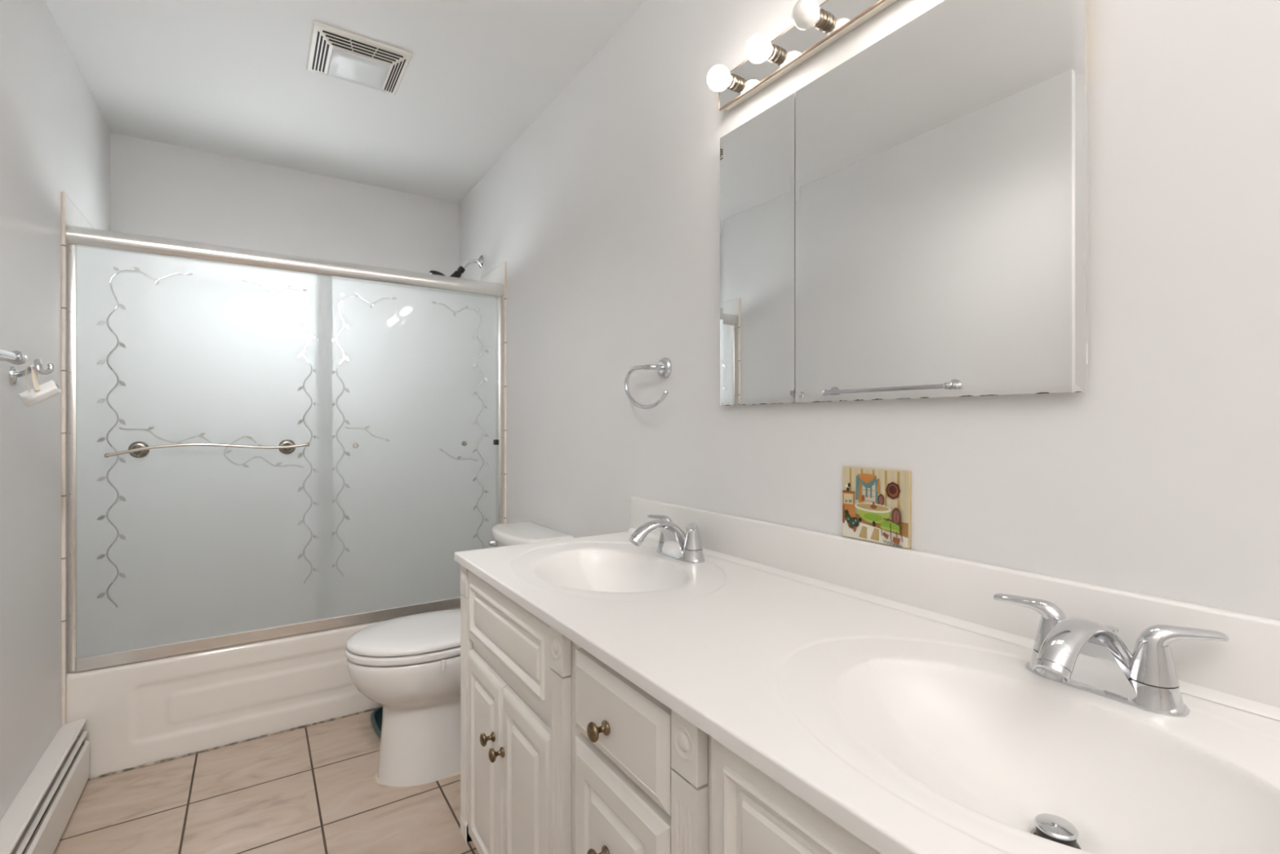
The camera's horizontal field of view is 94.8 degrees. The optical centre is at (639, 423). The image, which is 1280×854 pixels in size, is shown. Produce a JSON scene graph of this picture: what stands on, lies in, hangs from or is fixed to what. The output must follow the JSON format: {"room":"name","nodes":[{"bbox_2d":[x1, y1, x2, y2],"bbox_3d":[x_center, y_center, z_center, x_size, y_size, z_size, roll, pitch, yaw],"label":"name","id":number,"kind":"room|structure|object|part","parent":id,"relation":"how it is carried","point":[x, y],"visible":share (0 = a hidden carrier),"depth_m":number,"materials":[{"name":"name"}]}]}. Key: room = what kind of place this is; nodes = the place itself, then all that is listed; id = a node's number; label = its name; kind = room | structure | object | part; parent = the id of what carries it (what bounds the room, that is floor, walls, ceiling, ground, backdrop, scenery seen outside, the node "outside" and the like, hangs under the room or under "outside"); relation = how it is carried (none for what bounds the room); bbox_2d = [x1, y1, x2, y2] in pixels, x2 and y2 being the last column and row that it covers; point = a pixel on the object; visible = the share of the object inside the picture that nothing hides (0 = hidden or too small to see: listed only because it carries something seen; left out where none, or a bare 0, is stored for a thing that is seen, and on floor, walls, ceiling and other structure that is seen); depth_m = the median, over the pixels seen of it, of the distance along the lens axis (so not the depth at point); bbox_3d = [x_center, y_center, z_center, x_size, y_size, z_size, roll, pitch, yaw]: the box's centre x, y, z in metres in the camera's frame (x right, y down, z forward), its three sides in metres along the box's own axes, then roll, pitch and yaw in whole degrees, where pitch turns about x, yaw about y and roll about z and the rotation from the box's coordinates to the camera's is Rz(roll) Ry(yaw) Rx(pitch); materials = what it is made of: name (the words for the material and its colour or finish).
{"room":"bathroom","nodes":[
{"label":"bathroom","id":0,"kind":"room"},
{"bbox_2d":[0,0,110,820],"bbox_3d":[-1.087,-0.040,0.517,0.202,2.440,4.955,0,0,-33],"label":"wall","id":1,"kind":"structure","parent":0,"point":[55,138],"depth_m":1.66,"materials":[{"name":"paint"}]},
{"bbox_2d":[0,348,27,364],"bbox_3d":[-1.298,-0.153,1.095,0.076,0.060,0.673,0,0,-33],"label":"towel bar","id":2,"kind":"object","parent":1,"relation":"attached to","point":[16,357],"visible":1,"depth_m":1.35,"materials":[{"name":"silver metal"}]},
{"bbox_3d":[-1.277,-0.153,1.102,0.019,0.019,0.648,0,0,-33],"label":"rod","id":3,"kind":"part","parent":2,"relation":"part of","materials":[{"name":"silver metal"}]},
{"bbox_2d":[8,358,54,385],"bbox_3d":[-1.568,-0.131,1.510,0.116,0.067,0.039,0,0,12],"label":"robe hook","id":4,"kind":"object","parent":1,"relation":"attached to","point":[14,375],"visible":0.98,"depth_m":1.50,"materials":[{"name":"silver metal"}]},
{"bbox_3d":[-1.611,-0.122,1.515,0.013,0.050,0.031,0,0,-33],"label":"wall plate","id":5,"kind":"part","parent":4,"relation":"part of","materials":[{"name":"silver metal"}]},
{"bbox_3d":[-1.569,-0.133,1.505,0.093,0.031,0.017,0,0,17],"label":"stem","id":6,"kind":"part","parent":4,"relation":"part of","materials":[{"name":"silver metal"}]},
{"bbox_2d":[19,364,61,406],"bbox_3d":[-1.538,-0.096,1.508,0.080,0.107,0.042,0,0,-33],"label":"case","id":7,"kind":"object","parent":4,"relation":"hanging from","point":[41,393],"visible":1,"depth_m":1.50,"materials":[{"name":"white plastic"}]},
{"bbox_2d":[0,718,89,853],"bbox_3d":[-1.407,1.074,1.255,0.068,0.212,1.583,0,0,-33],"label":"baseboard heater","id":8,"kind":"object","parent":1,"relation":"attached to","point":[35,821],"visible":1,"depth_m":1.62,"materials":[{"name":"white metal"}]},
{"bbox_3d":[-1.386,1.107,1.268,0.019,0.133,1.583,0,0,-33],"label":"panel","id":9,"kind":"part","parent":8,"relation":"part of","materials":[{"name":"white metal"}]},
{"bbox_2d":[61,191,94,725],"bbox_3d":[-2.079,0.215,2.227,0.009,1.930,0.767,0,0,-33],"label":"trim","id":10,"kind":"structure","parent":1,"relation":"attached to","point":[71,215],"depth_m":1.91,"materials":[{"name":"tile"}]},
{"bbox_2d":[61,244,506,622],"bbox_3d":[-1.248,0.032,2.319,1.500,1.222,0.013,0,0,-33],"label":"trim","id":11,"kind":"structure","parent":1,"relation":"attached to","point":[61,244],"depth_m":1.91,"materials":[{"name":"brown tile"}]},
{"bbox_2d":[53,710,479,853],"bbox_3d":[-0.417,1.230,0.955,1.802,0.100,4.955,0,0,-33],"label":"floor","id":12,"kind":"structure","parent":0,"point":[313,788],"depth_m":1.82,"materials":[{"name":"tile"}]},
{"bbox_2d":[66,606,460,778],"bbox_3d":[-1.459,1.000,2.641,1.499,0.361,0.750,0,0,-33],"label":"bathtub","id":13,"kind":"object","parent":12,"relation":"on","point":[136,713],"visible":0.57,"depth_m":2.13,"materials":[{"name":"ceramic"}]},
{"bbox_2d":[90,706,379,779],"bbox_3d":[-1.231,1.178,2.335,1.411,0.011,0.012,0,0,-33],"label":"trim","id":14,"kind":"structure","parent":13,"relation":"attached to","point":[374,708],"depth_m":2.14,"materials":[{"name":"white"}]},
{"bbox_2d":[370,706,382,737],"bbox_3d":[-0.837,1.169,2.392,0.454,0.019,0.306,0,0,-33],"label":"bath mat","id":15,"kind":"object","parent":12,"relation":"on","point":[376,715],"visible":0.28,"depth_m":2.31,"materials":[{"name":"teal fabric"}]},
{"bbox_2d":[345,520,573,786],"bbox_3d":[-0.651,0.793,2.095,0.719,0.774,0.416,0,0,-33],"label":"toilet","id":16,"kind":"object","parent":12,"relation":"on","point":[409,665],"visible":0.61,"depth_m":1.92,"materials":[{"name":"white ceramic"}]},
{"bbox_3d":[-0.765,0.749,2.021,0.447,0.029,0.370,0,0,-33],"label":"seat","id":17,"kind":"part","parent":16,"relation":"part of","materials":[{"name":"white plastic"}]},
{"bbox_3d":[-0.754,0.733,2.028,0.470,0.068,0.366,0,0,-33],"label":"seat lid","id":18,"kind":"part","parent":16,"relation":"part of","materials":[{"name":"white plastic"}]},
{"bbox_3d":[-0.571,0.468,2.309,0.047,0.031,0.031,0,0,-33],"label":"flush lever","id":19,"kind":"part","parent":16,"relation":"part of","materials":[{"name":"silver metal"}]},
{"bbox_3d":[-0.429,0.612,2.241,0.179,0.327,0.380,0,0,-33],"label":"tank","id":20,"kind":"part","parent":16,"relation":"part of","materials":[{"name":"white ceramic"}]},
{"bbox_3d":[-0.436,0.427,2.236,0.204,0.042,0.416,0,0,-33],"label":"tank lid","id":21,"kind":"part","parent":16,"relation":"part of","materials":[{"name":"white ceramic"}]},
{"bbox_2d":[460,564,881,853],"bbox_3d":[0.173,0.764,0.992,0.573,0.832,1.536,0,0,-33],"label":"vanity cabinet","id":22,"kind":"object","parent":12,"relation":"on","point":[562,753],"visible":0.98,"depth_m":0.93,"materials":[{"name":"white wood"}]},
{"bbox_3d":[-0.332,0.684,1.277,0.030,0.028,0.028,0,0,-33],"label":"knob","id":23,"kind":"part","parent":22,"relation":"part of","materials":[{"name":"gold metal"}]},
{"bbox_3d":[-0.355,0.788,1.355,0.019,0.454,0.240,0,0,-33],"label":"door","id":24,"kind":"part","parent":22,"relation":"part of","materials":[{"name":"white wood"}]},
{"bbox_3d":[-0.301,0.691,1.229,0.030,0.028,0.028,0,0,-33],"label":"knob","id":25,"kind":"part","parent":22,"relation":"part of","materials":[{"name":"gold metal"}]},
{"bbox_3d":[-0.288,0.447,1.252,0.020,0.166,0.485,0,0,-33],"label":"false drawer","id":26,"kind":"part","parent":22,"relation":"part of","materials":[{"name":"white wood"}]},
{"bbox_3d":[-0.221,0.788,1.150,0.019,0.454,0.242,0,0,-33],"label":"door","id":27,"kind":"part","parent":22,"relation":"part of","materials":[{"name":"white wood"}]},
{"bbox_3d":[-0.014,0.694,0.869,0.019,0.692,1.536,0,0,-33],"label":"frame","id":28,"kind":"part","parent":22,"relation":"part of","materials":[{"name":"white wood"}]},
{"bbox_3d":[-0.061,0.630,0.854,0.030,0.028,0.028,0,0,-33],"label":"knob","id":29,"kind":"part","parent":22,"relation":"part of","materials":[{"name":"gold metal"}]},
{"bbox_3d":[-0.061,0.447,0.856,0.030,0.028,0.028,0,0,-33],"label":"knob","id":30,"kind":"part","parent":22,"relation":"part of","materials":[{"name":"gold metal"}]},
{"bbox_3d":[-0.032,0.631,0.857,0.023,0.238,0.262,0,0,-33],"label":"drawer","id":31,"kind":"part","parent":22,"relation":"part of","materials":[{"name":"white wood"}]},
{"bbox_3d":[-0.031,0.434,0.858,0.022,0.128,0.262,0,0,-33],"label":"drawer","id":32,"kind":"part","parent":22,"relation":"part of","materials":[{"name":"white wood"}]},
{"bbox_3d":[0.222,0.443,0.472,0.020,0.174,0.502,0,0,-33],"label":"false drawer","id":33,"kind":"part","parent":22,"relation":"part of","materials":[{"name":"white wood"}]},
{"bbox_2d":[454,496,1279,853],"bbox_3d":[0.183,0.337,0.998,0.550,0.227,1.560,0,0,-33],"label":"countertop","id":34,"kind":"structure","parent":22,"relation":"on","point":[889,689],"depth_m":0.75,"materials":[{"name":"stone"}]},
{"bbox_2d":[628,514,705,563],"bbox_3d":[0.078,0.282,1.450,0.173,0.096,0.194,0,0,16],"label":"faucet","id":35,"kind":"object","parent":34,"relation":"on","point":[673,542],"visible":1,"depth_m":1.41,"materials":[{"name":"silver metal"}]},
{"bbox_3d":[0.048,0.280,1.430,0.159,0.091,0.100,0,0,-33],"label":"spout","id":36,"kind":"part","parent":35,"relation":"part of","materials":[{"name":"silver metal"}]},
{"bbox_3d":[0.055,0.269,1.526,0.046,0.064,0.098,0,0,-41],"label":"handle","id":37,"kind":"part","parent":35,"relation":"part of","materials":[{"name":"silver metal"}]},
{"bbox_3d":[0.124,0.269,1.396,0.046,0.064,0.098,0,0,9],"label":"handle","id":38,"kind":"part","parent":35,"relation":"part of","materials":[{"name":"silver metal"}]},
{"bbox_2d":[993,593,1229,716],"bbox_3d":[0.577,0.282,0.717,0.214,0.096,0.201,0,0,17],"label":"faucet","id":39,"kind":"object","parent":34,"relation":"on","point":[1088,655],"visible":1,"depth_m":0.69,"materials":[{"name":"silver metal"}]},
{"bbox_3d":[0.534,0.269,0.800,0.046,0.064,0.098,0,0,-33],"label":"handle","id":40,"kind":"part","parent":39,"relation":"part of","materials":[{"name":"silver metal"}]},
{"bbox_3d":[0.525,0.280,0.702,0.159,0.091,0.100,0,0,-33],"label":"spout","id":41,"kind":"part","parent":39,"relation":"part of","materials":[{"name":"silver metal"}]},
{"bbox_3d":[0.600,0.293,0.751,0.019,0.067,0.019,0,0,-33],"label":"lift rod","id":42,"kind":"part","parent":39,"relation":"part of","materials":[{"name":"silver metal"}]},
{"bbox_3d":[0.629,0.269,0.689,0.098,0.064,0.046,0,0,9],"label":"handle","id":43,"kind":"part","parent":39,"relation":"part of","materials":[{"name":"silver metal"}]},
{"bbox_2d":[110,132,458,276],"bbox_3d":[-1.698,-0.040,3.006,1.500,2.440,0.120,0,0,-33],"label":"wall","id":44,"kind":"structure","parent":0,"point":[158,189],"depth_m":2.87,"materials":[{"name":"paint"}]},
{"bbox_2d":[44,0,646,203],"bbox_3d":[-0.417,-1.310,0.955,1.802,0.100,4.955,0,0,-33],"label":"ceiling","id":45,"kind":"structure","parent":0,"point":[226,77],"depth_m":2.15,"materials":[{"name":"white paint"}]},
{"bbox_2d":[306,20,412,95],"bbox_3d":[-0.978,-1.240,2.043,0.296,0.040,0.294,0,0,-33],"label":"ceiling vent","id":46,"kind":"object","parent":45,"relation":"in","point":[333,52],"visible":1,"depth_m":1.99,"materials":[{"name":"white plastic"}]},
{"bbox_2d":[458,0,1279,620],"bbox_3d":[0.295,-0.040,1.421,0.100,2.440,4.955,0,0,-33],"label":"wall","id":47,"kind":"structure","parent":0,"point":[1161,478],"depth_m":0.97,"materials":[{"name":"paint"}]},
{"bbox_2d":[66,225,504,672],"bbox_3d":[-1.274,0.083,2.358,1.483,1.471,0.089,0,0,-33],"label":"shower door frame","id":48,"kind":"object","parent":47,"relation":"attached to","point":[76,236],"visible":0.81,"depth_m":2.15,"materials":[{"name":"metal"}]},
{"bbox_3d":[-1.274,-0.619,2.358,1.483,0.066,0.089,0,0,-33],"label":"header rail","id":49,"kind":"part","parent":48,"relation":"part of","materials":[{"name":"metal"}]},
{"bbox_2d":[76,246,495,657],"bbox_3d":[-1.256,0.097,2.331,1.445,1.383,0.099,0,0,-33],"label":"door","id":50,"kind":"structure","parent":48,"relation":"in","point":[185,531],"depth_m":2.24,"materials":[{"name":"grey glass"}]},
{"bbox_3d":[-0.986,0.097,2.555,0.748,1.383,0.018,0,0,-33],"label":"sliding door panel","id":51,"kind":"part","parent":50,"relation":"part of","materials":[{"name":"glass"}]},
{"bbox_2d":[428,254,483,277],"bbox_3d":[-0.925,-0.774,2.952,0.264,0.181,0.095,0,0,-33],"label":"shower head","id":52,"kind":"object","parent":47,"relation":"attached to","point":[460,269],"visible":0.66,"depth_m":2.98},
{"bbox_3d":[-0.869,-0.809,3.005,0.101,0.067,0.021,0,0,-21],"label":"shower arm","id":53,"kind":"part","parent":52,"relation":"part of","materials":[{"name":"silver metal"}]},
{"bbox_2d":[476,261,506,523],"bbox_3d":[-0.832,0.215,3.043,0.009,1.930,0.767,0,0,-33],"label":"trim","id":54,"kind":"structure","parent":47,"relation":"attached to","point":[498,274],"depth_m":2.73,"materials":[{"name":"tile"}]},
{"bbox_2d":[624,357,671,408],"bbox_3d":[0.032,-0.113,1.679,0.057,0.147,0.215,0,0,-33],"label":"towel ring","id":55,"kind":"object","parent":47,"relation":"attached to","point":[664,367],"visible":1,"depth_m":1.65,"materials":[{"name":"silver metal"}]},
{"bbox_3d":[0.039,-0.158,1.656,0.058,0.017,0.027,0,0,3],"label":"post","id":56,"kind":"part","parent":55,"relation":"part of","materials":[{"name":"silver metal"}]},
{"bbox_3d":[0.067,-0.157,1.664,0.014,0.060,0.060,0,0,-33],"label":"wall plate","id":57,"kind":"part","parent":55,"relation":"part of","materials":[{"name":"silver metal"}]},
{"bbox_2d":[706,0,897,111],"bbox_3d":[0.377,-0.798,1.104,0.109,0.074,0.752,0,0,-33],"label":"vanity light bar","id":58,"kind":"object","parent":47,"relation":"attached to","point":[815,27],"visible":1,"depth_m":1.23,"materials":[{"name":"silver metal"}]},
{"bbox_2d":[706,65,740,91],"bbox_3d":[0.192,-0.793,1.359,0.079,0.053,0.053,0,0,-33],"label":"bulb","id":59,"kind":"object","parent":58,"relation":"attached to","point":[719,78],"depth_m":1.34,"materials":[{"name":"white glass"}]},
{"bbox_2d":[746,34,781,63],"bbox_3d":[0.262,-0.793,1.252,0.079,0.053,0.053,0,0,-33],"label":"bulb","id":60,"kind":"object","parent":58,"relation":"attached to","point":[759,49],"depth_m":1.24,"materials":[{"name":"white glass"}]},
{"bbox_2d":[791,0,830,30],"bbox_3d":[0.332,-0.793,1.145,0.079,0.053,0.053,0,0,-33],"label":"bulb","id":61,"kind":"object","parent":58,"relation":"attached to","point":[807,15],"depth_m":1.13,"materials":[{"name":"white glass"}]},
{"bbox_2d":[842,466,911,548],"bbox_3d":[0.438,0.153,1.099,0.012,0.138,0.142,0,0,-33],"label":"plaque","id":62,"kind":"object","parent":47,"relation":"attached to","point":[877,502],"visible":1,"depth_m":1.09,"materials":[{"name":"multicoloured ceramic"}]},
{"bbox_2d":[720,0,1088,405],"bbox_3d":[0.412,-0.371,1.130,0.022,0.656,0.758,0,0,-33],"label":"medicine cabinet","id":63,"kind":"object","parent":47,"relation":"attached to","point":[909,220],"visible":1,"depth_m":1.00,"materials":[{"name":"silver metal"}]},
{"bbox_3d":[0.263,-0.371,1.343,0.005,0.656,0.238,0,0,-33],"label":"mirror door","id":64,"kind":"part","parent":63,"relation":"part of","materials":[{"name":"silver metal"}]},
{"bbox_2d":[627,496,1279,720],"bbox_3d":[0.400,0.275,1.140,0.030,0.105,1.560,0,0,-33],"label":"backsplash","id":65,"kind":"structure","parent":47,"relation":"attached to","point":[1242,672],"depth_m":0.92,"materials":[{"name":"stone"}]}
]}

